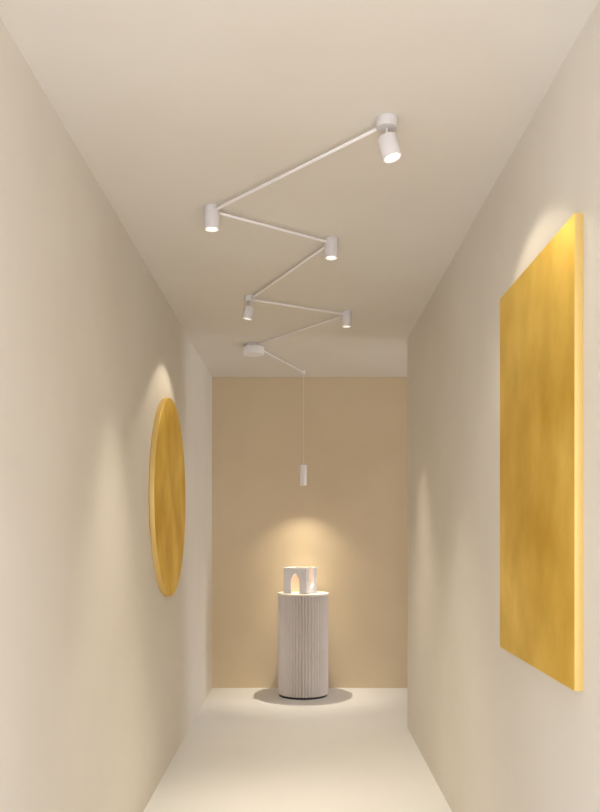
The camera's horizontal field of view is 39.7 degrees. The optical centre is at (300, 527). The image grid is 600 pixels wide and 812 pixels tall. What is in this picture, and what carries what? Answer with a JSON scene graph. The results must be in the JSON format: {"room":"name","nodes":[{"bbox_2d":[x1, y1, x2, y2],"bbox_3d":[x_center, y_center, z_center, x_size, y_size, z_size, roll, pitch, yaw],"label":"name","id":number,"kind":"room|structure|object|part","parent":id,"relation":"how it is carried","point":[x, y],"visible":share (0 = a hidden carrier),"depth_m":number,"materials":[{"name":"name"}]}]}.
{"room":"hallway","nodes":[
{"label":"hallway","id":0,"kind":"room"},
{"bbox_2d":[0,18,211,811],"bbox_3d":[-0.876,0.040,3.611,0.150,2.800,7.722,0,0,0],"label":"wall","id":1,"kind":"structure","parent":0,"point":[104,674],"depth_m":3.07,"materials":[{"name":"beige paint"}]},
{"bbox_2d":[149,398,184,595],"bbox_3d":[-0.786,-0.182,4.955,0.030,1.176,1.176,0,0,0],"label":"disc","id":2,"kind":"object","parent":1,"relation":"attached to","point":[166,468],"visible":1,"depth_m":4.79,"materials":[{"name":"yellow metal"}]},
{"bbox_2d":[143,688,451,811],"bbox_3d":[2.124,1.500,3.686,6.151,0.120,7.872,0,0,0],"label":"floor","id":3,"kind":"structure","parent":0,"point":[245,749],"depth_m":5.14,"materials":[{"name":"beige concrete"}]},
{"bbox_2d":[278,591,328,699],"bbox_3d":[0.019,0.999,7.157,0.439,0.882,0.439,0,0,0],"label":"pedestal","id":4,"kind":"object","parent":3,"relation":"on","point":[302,618],"visible":0.92,"depth_m":6.97,"materials":[{"name":"paint"}]},
{"bbox_2d":[284,567,316,593],"bbox_3d":[-0.006,0.449,7.150,0.213,0.219,0.213,0,0,25],"label":"sculpture","id":5,"kind":"object","parent":4,"relation":"on","point":[303,580],"visible":1,"depth_m":7.08,"materials":[{"name":"white stone"}]},
{"bbox_2d":[0,0,597,376],"bbox_3d":[2.124,-1.420,3.686,6.151,0.120,7.872,0,0,0],"label":"ceiling","id":6,"kind":"structure","parent":0,"point":[174,108],"depth_m":2.85,"materials":[{"name":"paint"}]},
{"bbox_2d":[204,113,401,485],"bbox_3d":[-0.047,-0.863,4.950,0.765,0.994,4.472,0,0,0],"label":"ceiling light","id":7,"kind":"object","parent":6,"relation":"attached to","point":[386,123],"depth_m":3.63,"materials":[{"name":"white metal"}]},
{"bbox_3d":[-0.117,-1.340,3.705,0.588,0.012,0.012,0,0,-37],"label":"rod","id":8,"kind":"part","parent":7,"relation":"part of","materials":[{"name":"white metal"}]},
{"bbox_3d":[-0.155,-1.347,6.674,0.012,0.017,1.020,0,0,20],"label":"rod","id":9,"kind":"part","parent":7,"relation":"part of","materials":[{"name":"white metal"}]},
{"bbox_3d":[-0.079,-1.340,4.383,0.012,0.012,1.004,0,0,-25],"label":"rod","id":10,"kind":"part","parent":7,"relation":"part of","materials":[{"name":"white metal"}]},
{"bbox_3d":[-0.047,-1.340,3.133,0.012,0.012,0.943,0,0,-41],"label":"rod","id":11,"kind":"part","parent":7,"relation":"part of","materials":[{"name":"white metal"}]},
{"bbox_3d":[-0.007,-1.340,5.040,0.623,0.012,0.012,0,0,-31],"label":"rod","id":12,"kind":"part","parent":7,"relation":"part of","materials":[{"name":"white metal"}]},
{"bbox_3d":[-0.024,-1.345,5.664,0.012,0.021,1.037,0,0,-35],"label":"rod","id":13,"kind":"part","parent":7,"relation":"part of","materials":[{"name":"white metal"}]},
{"bbox_3d":[0.021,-0.848,7.157,0.057,0.964,0.057,0,0,0],"label":"pendant light","id":14,"kind":"part","parent":7,"relation":"part of","materials":[{"name":"white metal"}]},
{"bbox_3d":[0.021,-0.962,7.157,0.008,0.737,0.008,0,0,0],"label":"cord","id":15,"kind":"part","parent":7,"relation":"part of","materials":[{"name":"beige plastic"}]},
{"bbox_2d":[212,377,406,687],"bbox_3d":[2.124,0.040,7.547,6.151,2.800,0.150,0,0,0],"label":"wall","id":16,"kind":"structure","parent":0,"point":[348,522],"depth_m":7.47,"materials":[{"name":"beige paint"}]},
{"bbox_2d":[407,0,599,811],"bbox_3d":[2.983,0.040,2.868,4.433,2.800,6.235,0,0,0],"label":"wall","id":17,"kind":"structure","parent":0,"point":[495,732],"depth_m":3.41,"materials":[{"name":"beige paint"}]},
{"bbox_2d":[500,213,582,690],"bbox_3d":[0.755,-0.206,2.677,0.024,1.300,0.846,0,0,0],"label":"wall panel","id":18,"kind":"object","parent":17,"relation":"attached to","point":[541,313],"visible":1,"depth_m":2.52,"materials":[{"name":"yellow metal"}]}
]}

